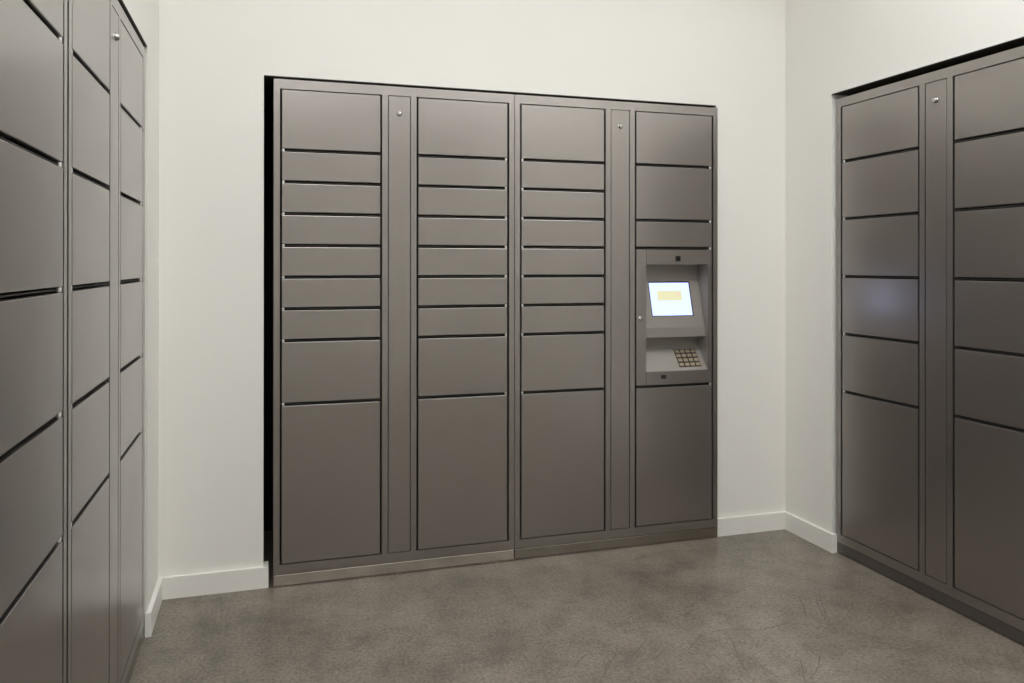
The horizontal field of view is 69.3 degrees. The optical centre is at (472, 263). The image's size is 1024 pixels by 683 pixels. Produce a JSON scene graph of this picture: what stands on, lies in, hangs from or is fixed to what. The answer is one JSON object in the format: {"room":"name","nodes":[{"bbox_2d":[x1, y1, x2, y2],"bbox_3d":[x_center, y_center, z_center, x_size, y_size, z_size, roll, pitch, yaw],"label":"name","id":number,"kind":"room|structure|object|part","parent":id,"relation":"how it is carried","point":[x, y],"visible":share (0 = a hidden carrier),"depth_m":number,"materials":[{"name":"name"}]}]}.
{"room":"parcel locker room","nodes":[
{"label":"parcel locker room","id":0,"kind":"room"},
{"bbox_2d":[123,0,158,635],"bbox_3d":[-0.726,-0.290,0.074,0.620,3.000,5.229,0,0,-16],"label":"wall","id":1,"kind":"structure","parent":0,"point":[144,13],"depth_m":2.50,"materials":[{"name":"paint"}]},
{"bbox_2d":[118,0,146,46],"bbox_3d":[-1.079,-0.708,1.388,0.589,0.004,1.954,0,0,-16],"label":"trim","id":2,"kind":"structure","parent":1,"relation":"attached to","point":[121,2],"depth_m":2.17,"materials":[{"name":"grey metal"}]},
{"bbox_2d":[145,577,161,637],"bbox_3d":[-1.092,1.173,2.536,0.018,0.079,0.288,0,0,-16],"label":"baseboard","id":3,"kind":"structure","parent":1,"relation":"attached to","point":[151,615],"depth_m":2.47,"materials":[{"name":"paint"}]},
{"bbox_2d":[158,0,784,576],"bbox_3d":[0.067,-0.286,3.335,3.912,3.000,0.620,0,0,-16],"label":"wall","id":4,"kind":"structure","parent":0,"point":[215,56],"depth_m":2.89,"materials":[{"name":"paint"}]},
{"bbox_2d":[162,561,267,599],"bbox_3d":[-0.950,1.173,2.742,0.370,0.079,0.058,0,0,-16],"label":"baseboard","id":5,"kind":"structure","parent":4,"relation":"attached to","point":[242,579],"depth_m":2.71,"materials":[{"name":"paint"}]},
{"bbox_2d":[264,108,272,530],"bbox_3d":[-0.014,0.255,3.623,1.943,1.920,0.020,0,0,-16],"label":"lining","id":6,"kind":"object","parent":4,"relation":"attached to","point":[268,112],"depth_m":3.36,"materials":[{"name":"black"}]},
{"bbox_2d":[264,75,715,107],"bbox_3d":[0.071,-0.705,3.322,1.941,0.004,0.589,0,0,-16],"label":"trim","id":7,"kind":"structure","parent":4,"relation":"attached to","point":[268,79],"depth_m":3.03,"materials":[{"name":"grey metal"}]},
{"bbox_2d":[717,511,784,536],"bbox_3d":[1.256,1.176,3.339,0.351,0.079,0.013,0,0,-16],"label":"baseboard","id":8,"kind":"structure","parent":4,"relation":"attached to","point":[753,523],"depth_m":3.33,"materials":[{"name":"paint"}]},
{"bbox_2d":[129,529,1023,682],"bbox_3d":[0.774,1.262,0.817,3.912,0.100,5.849,0,0,-16],"label":"floor","id":9,"kind":"structure","parent":0,"point":[775,606],"depth_m":2.48,"materials":[{"name":"concrete"}]},
{"bbox_2d":[0,0,66,682],"bbox_3d":[-0.913,0.256,0.924,0.530,1.902,0.950,0,0,-16],"label":"locker","id":10,"kind":"object","parent":9,"relation":"on","point":[33,33],"visible":1,"depth_m":1.24,"materials":[{"name":"metal"}]},
{"bbox_2d":[0,416,55,456],"bbox_3d":[-0.761,0.289,1.238,0.030,0.003,0.379,0,0,-16],"label":"shelf","id":11,"kind":"object","parent":10,"relation":"attached to","point":[17,447],"depth_m":1.23,"materials":[{"name":"grey metal"}]},
{"bbox_3d":[-0.749,0.830,1.240,0.022,0.592,0.370,0,0,-16],"label":"door","id":12,"kind":"part","parent":10,"relation":"part of","materials":[{"name":"paint"}]},
{"bbox_3d":[-0.749,0.409,1.241,0.022,0.227,0.370,0,0,-16],"label":"door","id":13,"kind":"part","parent":10,"relation":"part of","materials":[{"name":"paint"}]},
{"bbox_3d":[-0.749,0.170,1.241,0.022,0.227,0.370,0,0,-16],"label":"door","id":14,"kind":"part","parent":10,"relation":"part of","materials":[{"name":"paint"}]},
{"bbox_3d":[-0.749,-0.070,1.241,0.022,0.227,0.370,0,0,-16],"label":"door","id":15,"kind":"part","parent":10,"relation":"part of","materials":[{"name":"paint"}]},
{"bbox_3d":[-0.748,-0.309,1.242,0.022,0.227,0.370,0,0,-16],"label":"door","id":16,"kind":"part","parent":10,"relation":"part of","materials":[{"name":"paint"}]},
{"bbox_3d":[-0.748,-0.545,1.242,0.022,0.221,0.370,0,0,-16],"label":"door","id":17,"kind":"part","parent":10,"relation":"part of","materials":[{"name":"paint"}]},
{"bbox_3d":[-0.684,0.235,0.988,0.035,1.858,0.950,0,0,-16],"label":"frame","id":18,"kind":"part","parent":10,"relation":"part of","materials":[{"name":"paint"}]},
{"bbox_2d":[66,0,144,682],"bbox_3d":[-1.177,0.258,1.861,0.530,1.904,0.973,0,0,-16],"label":"locker","id":19,"kind":"object","parent":9,"relation":"on","point":[106,55],"visible":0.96,"depth_m":1.81,"materials":[{"name":"metal"}]},
{"bbox_3d":[-0.869,0.831,1.666,0.022,0.592,0.370,0,0,-16],"label":"door","id":20,"kind":"part","parent":19,"relation":"part of","materials":[{"name":"paint"}]},
{"bbox_3d":[-0.869,0.409,1.666,0.022,0.227,0.370,0,0,-16],"label":"door","id":21,"kind":"part","parent":19,"relation":"part of","materials":[{"name":"paint"}]},
{"bbox_3d":[-0.868,0.170,1.667,0.022,0.227,0.370,0,0,-16],"label":"door","id":22,"kind":"part","parent":19,"relation":"part of","materials":[{"name":"paint"}]},
{"bbox_3d":[-0.868,-0.069,1.667,0.022,0.227,0.370,0,0,-16],"label":"door","id":23,"kind":"part","parent":19,"relation":"part of","materials":[{"name":"paint"}]},
{"bbox_3d":[-0.868,-0.308,1.667,0.022,0.227,0.370,0,0,-16],"label":"door","id":24,"kind":"part","parent":19,"relation":"part of","materials":[{"name":"paint"}]},
{"bbox_3d":[-0.868,-0.544,1.667,0.022,0.221,0.370,0,0,-16],"label":"door","id":25,"kind":"part","parent":19,"relation":"part of","materials":[{"name":"paint"}]},
{"bbox_3d":[-0.939,0.236,1.917,0.022,1.784,0.086,0,0,-16],"label":"access panel","id":26,"kind":"part","parent":19,"relation":"part of","materials":[{"name":"paint"}]},
{"bbox_3d":[-1.010,0.831,2.167,0.022,0.592,0.370,0,0,-16],"label":"door","id":27,"kind":"part","parent":19,"relation":"part of","materials":[{"name":"paint"}]},
{"bbox_3d":[-1.010,0.410,2.168,0.022,0.227,0.370,0,0,-16],"label":"door","id":28,"kind":"part","parent":19,"relation":"part of","materials":[{"name":"paint"}]},
{"bbox_3d":[-1.010,0.171,2.168,0.022,0.227,0.370,0,0,-16],"label":"door","id":29,"kind":"part","parent":19,"relation":"part of","materials":[{"name":"paint"}]},
{"bbox_3d":[-1.009,-0.069,2.168,0.022,0.227,0.370,0,0,-16],"label":"door","id":30,"kind":"part","parent":19,"relation":"part of","materials":[{"name":"paint"}]},
{"bbox_3d":[-1.009,-0.308,2.169,0.022,0.227,0.370,0,0,-16],"label":"door","id":31,"kind":"part","parent":19,"relation":"part of","materials":[{"name":"paint"}]},
{"bbox_3d":[-1.009,-0.544,2.169,0.022,0.221,0.370,0,0,-16],"label":"door","id":32,"kind":"part","parent":19,"relation":"part of","materials":[{"name":"paint"}]},
{"bbox_3d":[-0.944,1.187,1.915,0.028,0.042,0.950,0,0,-16],"label":"kick plate","id":33,"kind":"part","parent":19,"relation":"part of","materials":[{"name":"paint"}]},
{"bbox_2d":[272,79,513,586],"bbox_3d":[-0.357,0.259,3.140,0.950,1.902,0.530,0,0,-16],"label":"locker","id":34,"kind":"object","parent":9,"relation":"on","point":[393,207],"visible":1,"depth_m":2.90,"materials":[{"name":"metal"}]},
{"bbox_2d":[280,398,380,404],"bbox_3d":[-0.545,0.530,2.847,0.380,0.003,0.030,0,0,-16],"label":"shelf","id":35,"kind":"object","parent":34,"relation":"attached to","point":[298,401],"depth_m":2.83,"materials":[{"name":"grey metal"}]},
{"bbox_2d":[280,337,380,340],"bbox_3d":[-0.545,0.291,2.847,0.380,0.003,0.030,0,0,-16],"label":"shelf","id":36,"kind":"object","parent":34,"relation":"attached to","point":[281,338],"depth_m":2.84,"materials":[{"name":"grey metal"}]},
{"bbox_3d":[-0.541,0.832,2.834,0.370,0.592,0.022,0,0,-16],"label":"door","id":37,"kind":"part","parent":34,"relation":"part of","materials":[{"name":"paint"}]},
{"bbox_3d":[-0.541,0.411,2.835,0.370,0.227,0.022,0,0,-16],"label":"door","id":38,"kind":"part","parent":34,"relation":"part of","materials":[{"name":"paint"}]},
{"bbox_3d":[-0.541,0.232,2.835,0.370,0.108,0.022,0,0,-16],"label":"door","id":39,"kind":"part","parent":34,"relation":"part of","materials":[{"name":"paint"}]},
{"bbox_3d":[-0.541,0.112,2.835,0.370,0.108,0.022,0,0,-16],"label":"door","id":40,"kind":"part","parent":34,"relation":"part of","materials":[{"name":"paint"}]},
{"bbox_3d":[-0.541,-0.008,2.836,0.370,0.108,0.022,0,0,-16],"label":"door","id":41,"kind":"part","parent":34,"relation":"part of","materials":[{"name":"paint"}]},
{"bbox_3d":[-0.541,-0.127,2.836,0.370,0.108,0.022,0,0,-16],"label":"door","id":42,"kind":"part","parent":34,"relation":"part of","materials":[{"name":"paint"}]},
{"bbox_3d":[-0.541,-0.247,2.836,0.370,0.108,0.022,0,0,-16],"label":"door","id":43,"kind":"part","parent":34,"relation":"part of","materials":[{"name":"paint"}]},
{"bbox_3d":[-0.541,-0.366,2.836,0.370,0.108,0.022,0,0,-16],"label":"door","id":44,"kind":"part","parent":34,"relation":"part of","materials":[{"name":"paint"}]},
{"bbox_3d":[-0.541,-0.543,2.836,0.370,0.221,0.022,0,0,-16],"label":"door","id":45,"kind":"part","parent":34,"relation":"part of","materials":[{"name":"paint"}]},
{"bbox_3d":[-0.292,1.189,2.908,0.950,0.042,0.032,0,0,-16],"label":"kick plate","id":46,"kind":"part","parent":34,"relation":"part of","materials":[{"name":"metal"}]},
{"bbox_3d":[-0.290,0.238,2.906,0.086,1.784,0.022,0,0,-16],"label":"access panel","id":47,"kind":"part","parent":34,"relation":"part of","materials":[{"name":"paint"}]},
{"bbox_2d":[417,216,504,218],"bbox_3d":[-0.043,-0.186,2.989,0.379,0.003,0.030,0,0,-16],"label":"shelf","id":48,"kind":"object","parent":34,"relation":"attached to","point":[418,217],"depth_m":2.98,"materials":[{"name":"grey metal"}]},
{"bbox_2d":[416,392,507,397],"bbox_3d":[-0.043,0.531,2.988,0.379,0.003,0.030,0,0,-16],"label":"gap","id":49,"kind":"object","parent":34,"relation":"attached to","point":[422,394],"depth_m":2.97,"materials":[{"name":"grey"}]},
{"bbox_2d":[416,334,507,337],"bbox_3d":[-0.043,0.292,2.989,0.379,0.003,0.030,0,0,-16],"label":"shelf","id":50,"kind":"object","parent":34,"relation":"attached to","point":[417,335],"depth_m":2.98,"materials":[{"name":"grey metal"}]},
{"bbox_3d":[-0.040,0.833,2.975,0.370,0.592,0.022,0,0,-16],"label":"door","id":51,"kind":"part","parent":34,"relation":"part of","materials":[{"name":"paint"}]},
{"bbox_3d":[-0.040,0.411,2.976,0.370,0.227,0.022,0,0,-16],"label":"door","id":52,"kind":"part","parent":34,"relation":"part of","materials":[{"name":"paint"}]},
{"bbox_3d":[-0.039,0.232,2.976,0.370,0.108,0.022,0,0,-16],"label":"door","id":53,"kind":"part","parent":34,"relation":"part of","materials":[{"name":"paint"}]},
{"bbox_3d":[-0.039,0.113,2.977,0.370,0.108,0.022,0,0,-16],"label":"door","id":54,"kind":"part","parent":34,"relation":"part of","materials":[{"name":"paint"}]},
{"bbox_3d":[-0.039,-0.007,2.977,0.370,0.108,0.022,0,0,-16],"label":"door","id":55,"kind":"part","parent":34,"relation":"part of","materials":[{"name":"paint"}]},
{"bbox_3d":[-0.039,-0.127,2.977,0.370,0.108,0.022,0,0,-16],"label":"door","id":56,"kind":"part","parent":34,"relation":"part of","materials":[{"name":"paint"}]},
{"bbox_3d":[-0.039,-0.246,2.977,0.370,0.108,0.022,0,0,-16],"label":"door","id":57,"kind":"part","parent":34,"relation":"part of","materials":[{"name":"paint"}]},
{"bbox_3d":[-0.039,-0.366,2.977,0.370,0.108,0.022,0,0,-16],"label":"door","id":58,"kind":"part","parent":34,"relation":"part of","materials":[{"name":"paint"}]},
{"bbox_3d":[-0.039,-0.542,2.977,0.370,0.221,0.022,0,0,-16],"label":"door","id":59,"kind":"part","parent":34,"relation":"part of","materials":[{"name":"paint"}]},
{"bbox_2d":[417,305,507,306],"bbox_3d":[-0.043,0.172,2.989,0.379,0.003,0.030,0,0,-16],"label":"shelf","id":60,"kind":"object","parent":34,"relation":"attached to","point":[417,305],"depth_m":2.99,"materials":[{"name":"grey"}]},
{"bbox_2d":[417,276,507,276],"bbox_3d":[-0.043,0.053,2.989,0.379,0.003,0.030,0,0,-16],"label":"shelf","id":61,"kind":"object","parent":34,"relation":"attached to","point":[417,276],"depth_m":2.97,"materials":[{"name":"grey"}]},
{"bbox_2d":[417,246,507,247],"bbox_3d":[-0.043,-0.067,2.989,0.379,0.003,0.030,0,0,-16],"label":"shelf","id":62,"kind":"object","parent":34,"relation":"attached to","point":[417,246],"depth_m":2.99,"materials":[{"name":"grey metal"}]},
{"bbox_2d":[417,186,507,189],"bbox_3d":[-0.043,-0.306,2.989,0.379,0.003,0.030,0,0,-16],"label":"shelf","id":63,"kind":"object","parent":34,"relation":"attached to","point":[418,187],"depth_m":2.98,"materials":[{"name":"grey metal"}]},
{"bbox_2d":[417,155,507,160],"bbox_3d":[-0.042,-0.425,2.989,0.379,0.003,0.030,0,0,-16],"label":"shelf","id":64,"kind":"object","parent":34,"relation":"attached to","point":[419,157],"depth_m":2.98,"materials":[{"name":"grey metal"}]},
{"bbox_2d":[514,95,717,558],"bbox_3d":[0.560,0.260,3.398,0.950,1.902,0.530,0,0,-16],"label":"locker","id":65,"kind":"object","parent":9,"relation":"on","point":[616,202],"visible":1,"depth_m":3.15,"materials":[{"name":"metal"}]},
{"bbox_2d":[520,276,567,276],"bbox_3d":[0.373,0.053,3.106,0.380,0.003,0.030,0,0,-16],"label":"shelf","id":66,"kind":"object","parent":65,"relation":"attached to","point":[520,276],"depth_m":3.07,"materials":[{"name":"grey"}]},
{"bbox_2d":[520,303,602,305],"bbox_3d":[0.372,0.173,3.106,0.380,0.003,0.030,0,0,-16],"label":"shelf","id":67,"kind":"object","parent":65,"relation":"attached to","point":[521,304],"depth_m":3.11,"materials":[{"name":"grey"}]},
{"bbox_2d":[520,388,603,392],"bbox_3d":[0.372,0.531,3.105,0.380,0.003,0.030,0,0,-16],"label":"gap","id":68,"kind":"object","parent":65,"relation":"attached to","point":[522,390],"depth_m":3.09,"materials":[{"name":"grey"}]},
{"bbox_2d":[520,331,603,334],"bbox_3d":[0.372,0.292,3.105,0.380,0.003,0.030,0,0,-16],"label":"shelf","id":69,"kind":"object","parent":65,"relation":"attached to","point":[521,332],"depth_m":3.10,"materials":[{"name":"grey metal"}]},
{"bbox_2d":[520,247,603,247],"bbox_3d":[0.373,-0.066,3.106,0.380,0.003,0.030,0,0,-16],"label":"shelf","id":70,"kind":"object","parent":65,"relation":"attached to","point":[520,247],"depth_m":3.09,"materials":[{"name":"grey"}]},
{"bbox_2d":[520,218,603,219],"bbox_3d":[0.373,-0.186,3.106,0.380,0.003,0.030,0,0,-16],"label":"shelf","id":71,"kind":"object","parent":65,"relation":"attached to","point":[520,218],"depth_m":3.10,"materials":[{"name":"grey metal"}]},
{"bbox_2d":[520,189,603,192],"bbox_3d":[0.373,-0.305,3.106,0.380,0.003,0.030,0,0,-16],"label":"shelf","id":72,"kind":"object","parent":65,"relation":"attached to","point":[521,190],"depth_m":3.10,"materials":[{"name":"grey metal"}]},
{"bbox_2d":[520,160,603,164],"bbox_3d":[0.373,-0.425,3.106,0.380,0.003,0.030,0,0,-16],"label":"shelf","id":73,"kind":"object","parent":65,"relation":"attached to","point":[522,162],"depth_m":3.10,"materials":[{"name":"grey metal"}]},
{"bbox_3d":[0.376,0.833,3.092,0.370,0.592,0.022,0,0,-16],"label":"door","id":74,"kind":"part","parent":65,"relation":"part of","materials":[{"name":"paint"}]},
{"bbox_3d":[0.376,0.412,3.093,0.370,0.227,0.022,0,0,-16],"label":"door","id":75,"kind":"part","parent":65,"relation":"part of","materials":[{"name":"paint"}]},
{"bbox_3d":[0.376,0.233,3.093,0.370,0.108,0.022,0,0,-16],"label":"door","id":76,"kind":"part","parent":65,"relation":"part of","materials":[{"name":"paint"}]},
{"bbox_3d":[0.376,0.113,3.093,0.370,0.108,0.022,0,0,-16],"label":"door","id":77,"kind":"part","parent":65,"relation":"part of","materials":[{"name":"paint"}]},
{"bbox_3d":[0.376,-0.007,3.093,0.370,0.108,0.022,0,0,-16],"label":"door","id":78,"kind":"part","parent":65,"relation":"part of","materials":[{"name":"paint"}]},
{"bbox_3d":[0.376,-0.126,3.094,0.370,0.108,0.022,0,0,-16],"label":"door","id":79,"kind":"part","parent":65,"relation":"part of","materials":[{"name":"paint"}]},
{"bbox_3d":[0.376,-0.246,3.094,0.370,0.108,0.022,0,0,-16],"label":"door","id":80,"kind":"part","parent":65,"relation":"part of","materials":[{"name":"paint"}]},
{"bbox_3d":[0.376,-0.365,3.094,0.370,0.108,0.022,0,0,-16],"label":"door","id":81,"kind":"part","parent":65,"relation":"part of","materials":[{"name":"paint"}]},
{"bbox_3d":[0.377,-0.542,3.094,0.370,0.221,0.022,0,0,-16],"label":"door","id":82,"kind":"part","parent":65,"relation":"part of","materials":[{"name":"paint"}]},
{"bbox_3d":[0.625,1.190,3.166,0.950,0.042,0.032,0,0,-16],"label":"kick plate","id":83,"kind":"part","parent":65,"relation":"part of","materials":[{"name":"metal"}]},
{"bbox_3d":[0.627,0.239,3.164,0.086,1.784,0.022,0,0,-16],"label":"access panel","id":84,"kind":"part","parent":65,"relation":"part of","materials":[{"name":"paint"}]},
{"bbox_2d":[635,382,708,386],"bbox_3d":[0.874,0.532,3.246,0.379,0.003,0.030,0,0,-16],"label":"gap","id":85,"kind":"object","parent":65,"relation":"attached to","point":[637,384],"depth_m":3.23,"materials":[{"name":"grey"}]},
{"bbox_2d":[635,248,708,248],"bbox_3d":[0.874,-0.066,3.247,0.379,0.003,0.030,0,0,-16],"label":"shelf","id":86,"kind":"object","parent":65,"relation":"attached to","point":[635,248],"depth_m":3.23,"materials":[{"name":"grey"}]},
{"bbox_2d":[635,220,708,221],"bbox_3d":[0.875,-0.185,3.247,0.379,0.003,0.030,0,0,-16],"label":"shelf","id":87,"kind":"object","parent":65,"relation":"attached to","point":[635,220],"depth_m":3.24,"materials":[{"name":"grey metal"}]},
{"bbox_2d":[635,164,708,168],"bbox_3d":[0.875,-0.424,3.247,0.379,0.003,0.030,0,0,-16],"label":"shelf","id":88,"kind":"object","parent":65,"relation":"attached to","point":[637,166],"depth_m":3.23,"materials":[{"name":"grey metal"}]},
{"bbox_3d":[0.877,0.834,3.233,0.370,0.592,0.022,0,0,-16],"label":"door","id":89,"kind":"part","parent":65,"relation":"part of","materials":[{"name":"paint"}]},
{"bbox_3d":[0.878,-0.126,3.235,0.370,0.108,0.022,0,0,-16],"label":"door","id":90,"kind":"part","parent":65,"relation":"part of","materials":[{"name":"paint"}]},
{"bbox_3d":[0.878,-0.305,3.235,0.370,0.227,0.022,0,0,-16],"label":"door","id":91,"kind":"part","parent":65,"relation":"part of","materials":[{"name":"paint"}]},
{"bbox_3d":[0.878,-0.541,3.235,0.370,0.221,0.022,0,0,-16],"label":"door","id":92,"kind":"part","parent":65,"relation":"part of","materials":[{"name":"paint"}]},
{"bbox_2d":[646,345,706,371],"bbox_3d":[0.883,0.422,3.267,0.301,0.106,0.076,0,0,-16],"label":"panel","id":93,"kind":"object","parent":65,"relation":"attached to","point":[659,358],"depth_m":3.27,"materials":[{"name":"paint"}]},
{"bbox_2d":[837,46,1023,644],"bbox_3d":[1.906,0.261,2.721,0.530,1.902,0.950,0,0,-16],"label":"locker","id":94,"kind":"object","parent":9,"relation":"on","point":[930,166],"visible":1,"depth_m":2.65,"materials":[{"name":"metal"}]},
{"bbox_3d":[1.600,0.834,2.904,0.022,0.592,0.370,0,0,-16],"label":"door","id":95,"kind":"part","parent":94,"relation":"part of","materials":[{"name":"paint"}]},
{"bbox_3d":[1.600,0.412,2.905,0.022,0.227,0.370,0,0,-16],"label":"door","id":96,"kind":"part","parent":94,"relation":"part of","materials":[{"name":"paint"}]},
{"bbox_3d":[1.600,0.173,2.905,0.022,0.227,0.370,0,0,-16],"label":"door","id":97,"kind":"part","parent":94,"relation":"part of","materials":[{"name":"paint"}]},
{"bbox_3d":[1.600,-0.066,2.905,0.022,0.227,0.370,0,0,-16],"label":"door","id":98,"kind":"part","parent":94,"relation":"part of","materials":[{"name":"paint"}]},
{"bbox_3d":[1.601,-0.305,2.906,0.022,0.227,0.370,0,0,-16],"label":"door","id":99,"kind":"part","parent":94,"relation":"part of","materials":[{"name":"paint"}]},
{"bbox_3d":[1.601,-0.541,2.906,0.022,0.221,0.370,0,0,-16],"label":"door","id":100,"kind":"part","parent":94,"relation":"part of","materials":[{"name":"paint"}]},
{"bbox_2d":[846,391,918,407],"bbox_3d":[1.612,0.532,2.908,0.030,0.003,0.380,0,0,-16],"label":"gap","id":101,"kind":"object","parent":94,"relation":"attached to","point":[884,400],"depth_m":2.89,"materials":[{"name":"grey"}]},
{"bbox_2d":[846,333,918,342],"bbox_3d":[1.612,0.293,2.908,0.030,0.003,0.380,0,0,-16],"label":"gap","id":102,"kind":"object","parent":94,"relation":"attached to","point":[864,337],"depth_m":2.90,"materials":[{"name":"grey"}]},
{"bbox_2d":[846,276,918,277],"bbox_3d":[1.613,0.054,2.909,0.030,0.003,0.380,0,0,-16],"label":"gap","id":103,"kind":"object","parent":94,"relation":"attached to","point":[846,276],"depth_m":2.91,"materials":[{"name":"grey"}]},
{"bbox_2d":[846,213,918,219],"bbox_3d":[1.613,-0.185,2.909,0.030,0.003,0.380,0,0,-16],"label":"gap","id":104,"kind":"object","parent":94,"relation":"attached to","point":[849,216],"depth_m":2.89,"materials":[{"name":"grey"}]},
{"bbox_2d":[846,148,918,161],"bbox_3d":[1.613,-0.424,2.909,0.030,0.003,0.380,0,0,-16],"label":"gap","id":105,"kind":"object","parent":94,"relation":"attached to","point":[887,153],"depth_m":2.89,"materials":[{"name":"grey"}]},
{"bbox_3d":[1.675,1.190,2.655,0.028,0.042,0.950,0,0,-16],"label":"kick plate","id":106,"kind":"part","parent":94,"relation":"part of","materials":[{"name":"paint"}]},
{"bbox_3d":[1.671,0.239,2.654,0.022,1.784,0.086,0,0,-16],"label":"access panel","id":107,"kind":"part","parent":94,"relation":"part of","materials":[{"name":"paint"}]},
{"bbox_2d":[955,415,1023,430],"bbox_3d":[1.753,0.532,2.406,0.030,0.003,0.379,0,0,-16],"label":"gap","id":108,"kind":"object","parent":94,"relation":"attached to","point":[973,420],"depth_m":2.46,"materials":[{"name":"grey metal"}]},
{"bbox_2d":[955,346,1023,355],"bbox_3d":[1.754,0.292,2.407,0.030,0.003,0.379,0,0,-16],"label":"gap","id":109,"kind":"object","parent":94,"relation":"attached to","point":[967,350],"depth_m":2.47,"materials":[{"name":"grey metal"}]},
{"bbox_2d":[955,278,1023,280],"bbox_3d":[1.754,0.053,2.407,0.030,0.003,0.379,0,0,-16],"label":"gap","id":110,"kind":"object","parent":94,"relation":"attached to","point":[956,279],"depth_m":2.49,"materials":[{"name":"grey"}]},
{"bbox_2d":[955,205,1023,210],"bbox_3d":[1.754,-0.186,2.407,0.030,0.003,0.379,0,0,-16],"label":"gap","id":111,"kind":"object","parent":94,"relation":"attached to","point":[957,207],"depth_m":2.47,"materials":[{"name":"grey"}]},
{"bbox_3d":[1.741,0.833,2.402,0.022,0.592,0.370,0,0,-16],"label":"door","id":112,"kind":"part","parent":94,"relation":"part of","materials":[{"name":"paint"}]},
{"bbox_3d":[1.741,0.412,2.403,0.022,0.227,0.370,0,0,-16],"label":"door","id":113,"kind":"part","parent":94,"relation":"part of","materials":[{"name":"paint"}]},
{"bbox_3d":[1.741,0.173,2.403,0.022,0.227,0.370,0,0,-16],"label":"door","id":114,"kind":"part","parent":94,"relation":"part of","materials":[{"name":"paint"}]},
{"bbox_3d":[1.742,-0.066,2.404,0.022,0.227,0.370,0,0,-16],"label":"door","id":115,"kind":"part","parent":94,"relation":"part of","materials":[{"name":"paint"}]},
{"bbox_3d":[1.742,-0.305,2.404,0.022,0.227,0.370,0,0,-16],"label":"door","id":116,"kind":"part","parent":94,"relation":"part of","materials":[{"name":"paint"}]},
{"bbox_3d":[1.742,-0.541,2.404,0.022,0.221,0.370,0,0,-16],"label":"door","id":117,"kind":"part","parent":94,"relation":"part of","materials":[{"name":"paint"}]},
{"bbox_2d":[956,129,1023,142],"bbox_3d":[1.754,-0.425,2.408,0.030,0.003,0.379,0,0,-16],"label":"gap","id":118,"kind":"object","parent":94,"relation":"attached to","point":[992,134],"depth_m":2.46,"materials":[{"name":"grey"}]},
{"bbox_2d":[785,0,1023,533],"bbox_3d":[2.443,-0.287,0.966,0.620,3.000,5.229,0,0,-16],"label":"wall","id":119,"kind":"structure","parent":0,"point":[832,46],"depth_m":3.18,"materials":[{"name":"paint"}]},
{"bbox_2d":[783,511,836,552],"bbox_3d":[1.477,1.176,3.249,0.025,0.079,0.306,0,0,-16],"label":"baseboard","id":120,"kind":"structure","parent":119,"relation":"attached to","point":[827,540],"depth_m":3.21,"materials":[{"name":"paint"}]},
{"bbox_2d":[832,37,1023,95],"bbox_3d":[1.932,-0.714,2.730,0.589,0.004,0.979,0,0,-16],"label":"trim","id":121,"kind":"structure","parent":119,"relation":"attached to","point":[1018,42],"depth_m":2.68,"materials":[{"name":"black metal"}]}
]}

